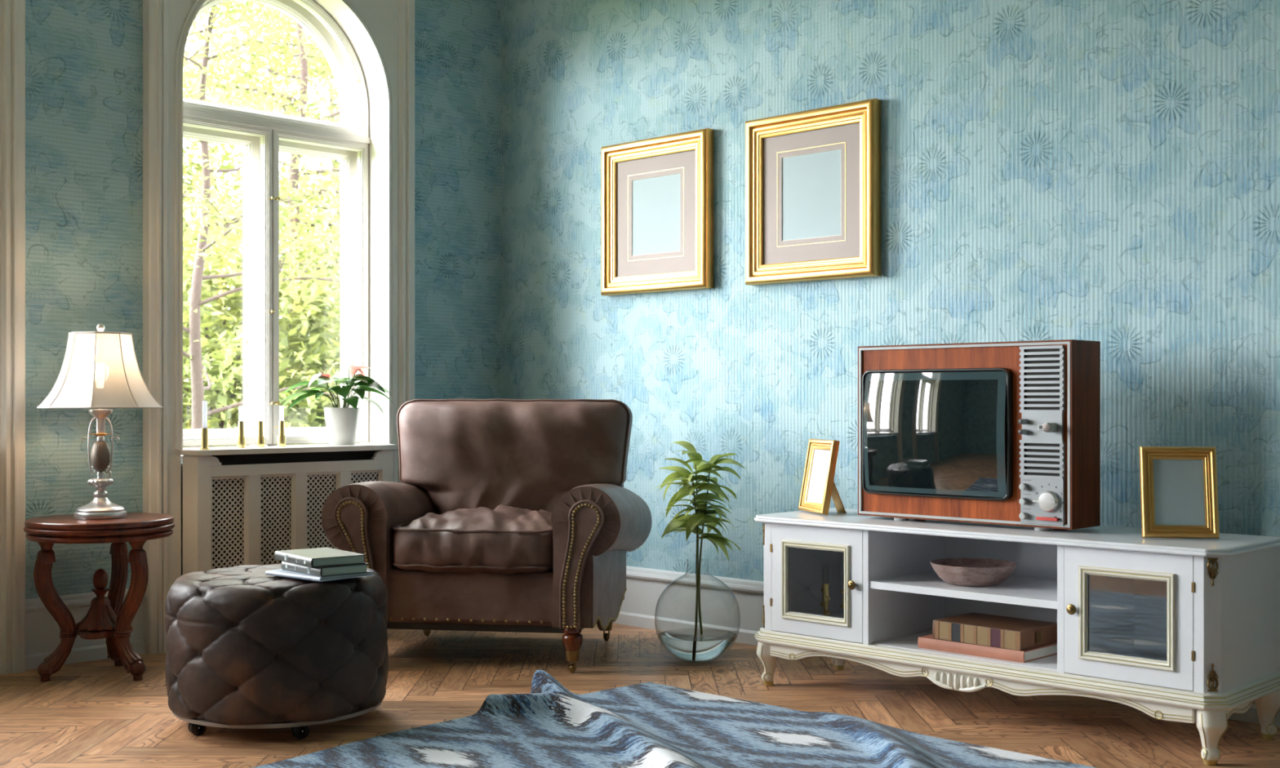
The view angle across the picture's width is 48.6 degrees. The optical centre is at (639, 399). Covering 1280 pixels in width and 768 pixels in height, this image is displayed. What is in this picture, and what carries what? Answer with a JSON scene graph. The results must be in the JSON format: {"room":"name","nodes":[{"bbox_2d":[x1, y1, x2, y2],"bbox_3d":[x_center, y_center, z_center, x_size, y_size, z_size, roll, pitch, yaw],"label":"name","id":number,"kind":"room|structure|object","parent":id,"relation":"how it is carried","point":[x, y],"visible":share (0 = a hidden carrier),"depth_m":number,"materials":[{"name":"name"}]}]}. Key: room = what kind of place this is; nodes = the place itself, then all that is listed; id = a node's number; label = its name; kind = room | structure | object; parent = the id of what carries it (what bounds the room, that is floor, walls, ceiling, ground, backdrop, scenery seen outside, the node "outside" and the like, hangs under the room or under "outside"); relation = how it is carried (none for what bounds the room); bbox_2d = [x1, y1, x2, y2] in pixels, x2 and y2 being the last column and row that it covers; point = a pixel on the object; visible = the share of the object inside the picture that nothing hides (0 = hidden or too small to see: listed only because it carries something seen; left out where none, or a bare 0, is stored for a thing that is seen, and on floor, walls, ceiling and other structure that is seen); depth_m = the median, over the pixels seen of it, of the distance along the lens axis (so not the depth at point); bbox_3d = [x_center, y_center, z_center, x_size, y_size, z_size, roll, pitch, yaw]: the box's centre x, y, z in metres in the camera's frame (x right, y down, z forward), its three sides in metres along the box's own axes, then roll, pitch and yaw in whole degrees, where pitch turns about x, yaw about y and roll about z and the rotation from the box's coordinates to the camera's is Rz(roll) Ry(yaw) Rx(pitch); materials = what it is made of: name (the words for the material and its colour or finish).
{"room":"living room","nodes":[
{"label":"living room","id":0,"kind":"room"},
{"bbox_2d":[25,0,500,599],"bbox_3d":[-3.435,-0.675,4.293,0.300,3.350,7.600,0,0,44],"label":"wall","id":1,"kind":"structure","parent":0,"point":[84,58],"depth_m":5.52,"materials":[{"name":"paper"}]},
{"bbox_2d":[0,0,25,674],"bbox_3d":[-2.789,-0.674,4.828,0.402,3.349,1.288,0,0,44],"label":"door frame","id":2,"kind":"structure","parent":1,"relation":"in","point":[12,12],"depth_m":5.17,"materials":[{"name":"white paint"}]},
{"bbox_2d":[25,588,146,670],"bbox_3d":[-2.121,0.870,5.411,0.029,0.260,0.482,0,0,44],"label":"baseboard","id":3,"kind":"structure","parent":1,"relation":"attached to","point":[42,631],"depth_m":5.36,"materials":[{"name":"grey paint"}]},
{"bbox_2d":[142,0,414,654],"bbox_3d":[-1.557,-0.674,6.097,0.402,3.349,1.288,0,0,44],"label":"window","id":4,"kind":"structure","parent":1,"relation":"in","point":[368,46],"depth_m":6.14,"materials":[{"name":"white paint"}]},
{"bbox_2d":[199,427,210,449],"bbox_3d":[-1.749,0.157,5.692,0.043,0.086,0.043,0,0,44],"label":"candlestick","id":5,"kind":"object","parent":4,"relation":"on","point":[204,431],"visible":1,"depth_m":5.68,"materials":[{"name":"gold metal"}]},
{"bbox_2d":[202,400,207,428],"bbox_3d":[-1.749,0.063,5.692,0.019,0.133,0.019,0,0,44],"label":"candle","id":6,"kind":"object","parent":5,"relation":"on","point":[204,402],"visible":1,"depth_m":5.68,"materials":[{"name":"white wax"}]},
{"bbox_2d":[234,421,245,448],"bbox_3d":[-1.662,0.145,5.892,0.039,0.110,0.039,0,0,44],"label":"candlestick","id":7,"kind":"object","parent":4,"relation":"on","point":[241,439],"visible":1,"depth_m":5.88,"materials":[{"name":"gold metal"}]},
{"bbox_2d":[239,404,243,421],"bbox_3d":[-1.659,0.061,5.892,0.018,0.086,0.018,0,0,44],"label":"candle","id":8,"kind":"object","parent":7,"relation":"on","point":[241,408],"visible":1,"depth_m":5.88,"materials":[{"name":"white wax"}]},
{"bbox_2d":[253,421,264,447],"bbox_3d":[-1.601,0.145,5.964,0.039,0.110,0.039,0,0,44],"label":"candlestick","id":9,"kind":"object","parent":4,"relation":"on","point":[260,438],"visible":1,"depth_m":5.95,"materials":[{"name":"gold metal"}]},
{"bbox_2d":[257,405,262,421],"bbox_3d":[-1.598,0.061,5.964,0.018,0.086,0.018,0,0,44],"label":"candle","id":10,"kind":"object","parent":9,"relation":"on","point":[260,407],"visible":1,"depth_m":5.96,"materials":[{"name":"white wax"}]},
{"bbox_2d":[275,421,285,446],"bbox_3d":[-1.530,0.145,6.038,0.039,0.110,0.039,0,0,44],"label":"candlestick","id":11,"kind":"object","parent":4,"relation":"on","point":[281,438],"visible":1,"depth_m":6.03,"materials":[{"name":"gold metal"}]},
{"bbox_2d":[279,405,284,421],"bbox_3d":[-1.528,0.061,6.038,0.018,0.086,0.018,0,0,44],"label":"candle","id":12,"kind":"object","parent":11,"relation":"on","point":[281,407],"visible":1,"depth_m":6.03,"materials":[{"name":"white wax"}]},
{"bbox_2d":[280,361,394,445],"bbox_3d":[-1.352,0.015,6.269,0.528,0.371,0.289,0,0,-10],"label":"potted plant","id":13,"kind":"object","parent":4,"relation":"on","point":[342,423],"visible":1,"depth_m":6.22,"materials":[{"name":"green plant"}]},
{"bbox_2d":[307,373,330,387],"bbox_3d":[-1.407,-0.082,6.189,0.081,0.062,0.100,0,0,44],"label":"flower","id":14,"kind":"object","parent":13,"relation":"on","point":[322,378],"depth_m":6.19,"materials":[{"name":"plant"}]},
{"bbox_2d":[324,407,359,445],"bbox_3d":[-1.319,0.117,6.274,0.157,0.166,0.157,0,0,44],"label":"pot","id":15,"kind":"object","parent":13,"relation":"on","point":[342,423],"depth_m":6.22,"materials":[{"name":"white ceramic"}]},
{"bbox_2d":[345,365,364,375],"bbox_3d":[-1.269,-0.118,6.308,0.076,0.065,0.089,0,0,44],"label":"flower","id":16,"kind":"object","parent":13,"relation":"on","point":[353,370],"depth_m":6.27,"materials":[{"name":"plant"}]},
{"bbox_2d":[350,366,379,377],"bbox_3d":[-1.213,-0.125,6.272,0.128,0.047,0.095,0,0,1],"label":"flower","id":17,"kind":"object","parent":13,"relation":"on","point":[353,369],"depth_m":6.26,"materials":[{"name":"plant"}]},
{"bbox_2d":[0,622,1279,767],"bbox_3d":[-0.278,1.060,1.228,9.100,0.120,8.000,0,0,44],"label":"floor","id":18,"kind":"structure","parent":0,"point":[89,714],"depth_m":4.62,"materials":[{"name":"brown wood"}]},
{"bbox_2d":[23,512,174,681],"bbox_3d":[-1.958,0.714,5.141,0.513,0.572,0.513,0,0,-6],"label":"side table","id":19,"kind":"object","parent":18,"relation":"on","point":[111,619],"visible":1,"depth_m":5.04,"materials":[{"name":"brown wood"}]},
{"bbox_2d":[36,323,162,519],"bbox_3d":[-1.958,0.075,5.141,0.406,0.706,0.406,0,0,-34],"label":"table lamp","id":20,"kind":"object","parent":19,"relation":"on","point":[100,369],"visible":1,"depth_m":5.05,"materials":[{"name":"white fabric"}]},
{"bbox_2d":[75,625,133,639],"bbox_3d":[-1.956,0.840,5.153,0.203,0.024,0.201,0,0,44],"label":"shelf","id":21,"kind":"object","parent":19,"relation":"attached to","point":[85,632],"depth_m":5.07,"materials":[{"name":"brown wood"}]},
{"bbox_2d":[164,564,388,738],"bbox_3d":[-1.126,0.769,4.413,0.672,0.463,0.672,0,0,-3],"label":"ottoman","id":22,"kind":"object","parent":18,"relation":"on","point":[247,647],"visible":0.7,"depth_m":4.13,"materials":[{"name":"leather"}]},
{"bbox_2d":[265,568,373,582],"bbox_3d":[-0.979,0.529,4.324,0.264,0.012,0.204,0,0,39],"label":"book","id":23,"kind":"object","parent":22,"relation":"on","point":[279,572],"visible":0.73,"depth_m":4.25,"materials":[{"name":"white paper"}]},
{"bbox_2d":[280,561,368,577],"bbox_3d":[-0.961,0.508,4.313,0.165,0.028,0.240,0,0,-42],"label":"book","id":24,"kind":"object","parent":23,"relation":"on","point":[324,571],"visible":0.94,"depth_m":4.24,"materials":[{"name":"grey paper"}]},
{"bbox_2d":[274,547,365,568],"bbox_3d":[-0.979,0.481,4.324,0.177,0.027,0.268,0,0,-37],"label":"book","id":25,"kind":"object","parent":24,"relation":"on","point":[317,557],"visible":1,"depth_m":4.26,"materials":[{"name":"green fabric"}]},
{"bbox_2d":[182,449,394,574],"bbox_3d":[-1.454,0.610,5.997,0.086,0.782,0.995,0,0,44],"label":"radiator cover","id":26,"kind":"object","parent":18,"relation":"on","point":[238,509],"visible":0.56,"depth_m":5.86,"materials":[{"name":"white paint"}]},
{"bbox_2d":[212,478,243,568],"bbox_3d":[-1.676,0.615,5.751,0.004,0.594,0.150,0,0,44],"label":"lattice grille","id":27,"kind":"object","parent":26,"relation":"attached to","point":[215,479],"depth_m":5.75,"materials":[{"name":"white paint"}]},
{"bbox_2d":[261,476,290,565],"bbox_3d":[-1.522,0.615,5.909,0.004,0.594,0.150,0,0,44],"label":"lattice grille","id":28,"kind":"object","parent":26,"relation":"attached to","point":[264,477],"depth_m":5.91,"materials":[{"name":"white paint"}]},
{"bbox_2d":[307,474,335,548],"bbox_3d":[-1.369,0.615,6.068,0.004,0.594,0.150,0,0,44],"label":"lattice grille","id":29,"kind":"object","parent":26,"relation":"attached to","point":[310,475],"depth_m":6.06,"materials":[{"name":"white paint"}]},
{"bbox_2d":[351,472,377,484],"bbox_3d":[-1.214,0.615,6.226,0.004,0.594,0.150,0,0,44],"label":"lattice grille","id":30,"kind":"object","parent":26,"relation":"attached to","point":[354,473],"depth_m":6.22,"materials":[{"name":"white paint"}]},
{"bbox_2d":[321,399,652,672],"bbox_3d":[-0.574,0.498,5.588,1.146,1.004,0.814,0,0,9],"label":"armchair","id":31,"kind":"object","parent":18,"relation":"on","point":[509,515],"visible":0.96,"depth_m":5.30,"materials":[{"name":"brown leather"}]},
{"bbox_2d":[392,504,553,573],"bbox_3d":[-0.586,0.550,5.511,0.625,0.270,0.658,0,0,9],"label":"seat cushion","id":32,"kind":"object","parent":31,"relation":"on","point":[428,539],"depth_m":5.23,"materials":[{"name":"brown leather"}]},
{"bbox_2d":[398,400,632,515],"bbox_3d":[-0.535,0.289,5.832,0.996,0.583,0.285,0,0,9],"label":"backrest","id":33,"kind":"object","parent":31,"relation":"on","point":[455,455],"depth_m":5.75,"materials":[{"name":"brown leather"}]},
{"bbox_2d":[251,669,1097,767],"bbox_3d":[-0.097,0.951,3.136,2.598,0.096,2.790,0,0,44],"label":"rug","id":34,"kind":"object","parent":18,"relation":"on","point":[646,725],"visible":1,"depth_m":4.05,"materials":[{"name":"fabric"}]},
{"bbox_2d":[654,572,740,662],"bbox_3d":[0.221,0.804,5.439,0.329,0.387,0.329,0,0,44],"label":"glass vase","id":35,"kind":"object","parent":18,"relation":"on","point":[683,643],"visible":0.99,"depth_m":5.36,"materials":[{"name":"glass"}]},
{"bbox_2d":[655,440,744,635],"bbox_3d":[0.221,0.574,5.463,0.358,0.828,0.254,0,0,-3],"label":"leafy branch","id":36,"kind":"object","parent":35,"relation":"in","point":[690,523],"visible":0.99,"depth_m":5.43,"materials":[{"name":"green plant"}]},
{"bbox_2d":[754,507,1279,765],"bbox_3d":[1.147,0.702,4.568,1.668,0.595,0.520,0,0,44],"label":"media cabinet","id":37,"kind":"object","parent":18,"relation":"on","point":[1187,630],"visible":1,"depth_m":4.34,"materials":[{"name":"beige paint"}]},
{"bbox_2d":[798,439,846,515],"bbox_3d":[0.665,0.273,5.061,0.127,0.263,0.215,0,0,-17],"label":"photo frame","id":38,"kind":"object","parent":37,"relation":"on","point":[818,486],"visible":1,"depth_m":5.05,"materials":[{"name":"gold metal"}]},
{"bbox_2d":[806,448,830,503],"bbox_3d":[0.639,0.273,5.053,0.036,0.196,0.151,0,0,-17],"label":"print","id":39,"kind":"object","parent":38,"relation":"attached to","point":[817,460],"depth_m":5.07,"materials":[{"name":"white paper"}]},
{"bbox_2d":[820,583,831,615],"bbox_3d":[0.646,0.719,4.925,0.070,0.160,0.070,0,0,44],"label":"candelabrum","id":40,"kind":"object","parent":37,"relation":"on","point":[825,587],"visible":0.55,"depth_m":4.92,"materials":[{"name":"gold metal"}]},
{"bbox_2d":[822,567,828,583],"bbox_3d":[0.646,0.616,4.925,0.018,0.065,0.018,0,0,44],"label":"candle","id":41,"kind":"object","parent":40,"relation":"on","point":[825,570],"visible":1,"depth_m":4.92,"materials":[{"name":"grey wax"}]},
{"bbox_2d":[840,590,844,617],"bbox_3d":[0.708,0.728,4.871,0.070,0.142,0.070,0,0,44],"label":"candelabrum","id":42,"kind":"object","parent":37,"relation":"on","point":[842,606],"visible":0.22,"depth_m":4.87,"materials":[{"name":"gold metal"}]},
{"bbox_2d":[869,571,1057,608],"bbox_3d":[1.151,0.606,4.572,0.670,0.024,0.456,0,0,44],"label":"shelf","id":43,"kind":"object","parent":37,"relation":"attached to","point":[1030,588],"depth_m":4.51,"materials":[{"name":"beige paint"}]},
{"bbox_2d":[929,558,1017,586],"bbox_3d":[1.077,0.560,4.579,0.273,0.068,0.273,0,0,44],"label":"stone bowl","id":44,"kind":"object","parent":37,"relation":"on","point":[972,572],"visible":1,"depth_m":4.50,"materials":[{"name":"brown stone"}]},
{"bbox_2d":[857,339,1100,530],"bbox_3d":[1.074,0.111,4.614,0.787,0.587,0.233,0,0,44],"label":"television","id":45,"kind":"object","parent":37,"relation":"on","point":[1008,433],"visible":1,"depth_m":4.48,"materials":[{"name":"brown wood"}]},
{"bbox_2d":[1037,424,1043,430],"bbox_3d":[1.232,0.085,4.350,0.022,0.018,0.008,0,0,44],"label":"rocker switch","id":46,"kind":"object","parent":45,"relation":"attached to","point":[1039,426],"depth_m":4.35,"materials":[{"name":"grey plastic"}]},
{"bbox_2d":[1019,440,1065,479],"bbox_3d":[1.237,0.184,4.359,0.146,0.117,0.014,0,0,44],"label":"grille","id":47,"kind":"object","parent":45,"relation":"attached to","point":[1038,459],"depth_m":4.35,"materials":[{"name":"plastic"}]},
{"bbox_2d":[1019,345,1065,413],"bbox_3d":[1.237,-0.063,4.359,0.146,0.205,0.014,0,0,44],"label":"grille","id":48,"kind":"object","parent":45,"relation":"attached to","point":[1042,367],"depth_m":4.35,"materials":[{"name":"plastic"}]},
{"bbox_2d":[917,634,1057,662],"bbox_3d":[1.117,0.782,4.519,0.378,0.034,0.249,0,0,45],"label":"book","id":49,"kind":"object","parent":37,"relation":"on","point":[927,642],"visible":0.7,"depth_m":4.41,"materials":[{"name":"paper"}]},
{"bbox_2d":[932,612,1057,650],"bbox_3d":[1.132,0.735,4.505,0.238,0.058,0.320,0,0,-44],"label":"book","id":50,"kind":"object","parent":49,"relation":"on","point":[984,629],"visible":0.98,"depth_m":4.43,"materials":[{"name":"brown leather"}]},
{"bbox_2d":[1138,446,1219,538],"bbox_3d":[1.579,0.272,4.166,0.212,0.267,0.129,0,0,9],"label":"photo frame","id":51,"kind":"object","parent":37,"relation":"on","point":[1179,491],"visible":1,"depth_m":4.13,"materials":[{"name":"gold metal"}]},
{"bbox_2d":[1152,459,1204,525],"bbox_3d":[1.574,0.271,4.139,0.148,0.200,0.037,0,0,9],"label":"print","id":52,"kind":"object","parent":51,"relation":"attached to","point":[1178,485],"depth_m":4.14,"materials":[{"name":"grey paper"}]},
{"bbox_2d":[500,0,1279,581],"bbox_3d":[2.439,-0.675,4.027,9.100,3.350,0.200,0,0,44],"label":"wall","id":53,"kind":"structure","parent":0,"point":[1105,171],"depth_m":5.27,"materials":[{"name":"paper"}]},
{"bbox_2d":[600,128,713,296],"bbox_3d":[0.063,-0.803,6.156,0.634,0.668,0.052,0,0,44],"label":"picture frame","id":54,"kind":"object","parent":53,"relation":"attached to","point":[657,193],"visible":1,"depth_m":6.15,"materials":[{"name":"gold metal"}]},
{"bbox_2d":[632,173,679,255],"bbox_3d":[0.071,-0.803,6.165,0.292,0.336,0.004,0,0,44],"label":"print","id":55,"kind":"object","parent":54,"relation":"attached to","point":[655,197],"depth_m":6.16,"materials":[{"name":"white paper"}]},
{"bbox_2d":[745,97,880,285],"bbox_3d":[0.667,-0.803,5.570,0.634,0.668,0.052,0,0,44],"label":"picture frame","id":56,"kind":"object","parent":53,"relation":"attached to","point":[813,176],"visible":1,"depth_m":5.56,"materials":[{"name":"gold metal"}]},
{"bbox_2d":[782,149,840,240],"bbox_3d":[0.676,-0.803,5.579,0.292,0.336,0.004,0,0,44],"label":"print","id":57,"kind":"object","parent":56,"relation":"attached to","point":[811,178],"depth_m":5.58,"materials":[{"name":"white paper"}]},
{"bbox_2d":[613,565,1279,727],"bbox_3d":[2.395,0.870,3.910,8.600,0.260,0.029,0,0,44],"label":"baseboard","id":58,"kind":"structure","parent":53,"relation":"attached to","point":[675,609],"depth_m":6.02,"materials":[{"name":"grey paint"}]},
{"label":"outside","id":59,"kind":"structure","parent":0,"visible":0},
{"bbox_3d":[-15.156,1.675,20.968,39.650,0.150,80.000,0,0,44],"label":"ground","id":60,"kind":"structure","parent":59,"visible":0},
{"bbox_2d":[182,0,331,326],"bbox_3d":[-5.310,-2.193,17.230,6.695,7.616,6.259,0,0,-30],"label":"tree","id":61,"kind":"object","parent":60,"relation":"on","point":[195,144],"visible":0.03,"depth_m":16.86,"materials":[{"name":"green plant"}]},
{"bbox_2d":[182,0,340,447],"bbox_3d":[-2.911,-1.016,9.470,3.062,5.241,4.172,0,0,44],"label":"tree","id":62,"kind":"object","parent":60,"relation":"on","point":[196,364],"visible":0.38,"depth_m":9.47,"materials":[{"name":"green plant"}]},
{"bbox_2d":[182,201,340,447],"bbox_3d":[-3.444,0.035,11.549,2.768,3.378,2.633,0,0,-3],"label":"shrub","id":63,"kind":"object","parent":60,"relation":"on","point":[312,325],"visible":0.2,"depth_m":11.17,"materials":[{"name":"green plant"}]},
{"bbox_2d":[182,2,340,444],"bbox_3d":[-3.199,-1.747,13.684,6.022,6.701,6.010,0,0,44],"label":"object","id":64,"kind":"object","parent":60,"relation":"on","point":[303,89],"visible":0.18,"depth_m":13.66,"materials":[{"name":"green plant"}]},
{"bbox_2d":[182,141,340,444],"bbox_3d":[-4.554,-0.691,14.992,3.496,4.599,3.501,0,0,44],"label":"tree","id":65,"kind":"object","parent":60,"relation":"on","point":[224,157],"visible":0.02,"depth_m":14.65,"materials":[{"name":"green plant"}]},
{"bbox_2d":[197,32,340,248],"bbox_3d":[-4.027,-2.254,21.570,5.852,7.716,8.451,0,0,-22],"label":"tree","id":66,"kind":"object","parent":60,"relation":"on","point":[335,91],"visible":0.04,"depth_m":20.33,"materials":[{"name":"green plant"}]},
{"bbox_2d":[211,202,340,426],"bbox_3d":[-2.640,-0.152,13.442,2.988,3.522,2.808,0,0,0],"label":"shrub","id":67,"kind":"object","parent":60,"relation":"on","point":[338,300],"visible":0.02,"depth_m":12.92,"materials":[{"name":"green plant"}]},
{"bbox_2d":[217,4,340,404],"bbox_3d":[-2.889,-1.937,15.993,5.134,7.083,5.724,0,0,38],"label":"tree","id":68,"kind":"object","parent":60,"relation":"on","point":[329,108],"visible":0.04,"depth_m":15.90,"materials":[{"name":"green plant"}]},
{"bbox_2d":[279,166,340,364],"bbox_3d":[-3.217,-0.725,18.019,3.916,4.661,4.090,0,0,44],"label":"tree","id":69,"kind":"object","parent":60,"relation":"on","point":[328,173],"visible":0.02,"depth_m":17.21,"materials":[{"name":"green plant"}]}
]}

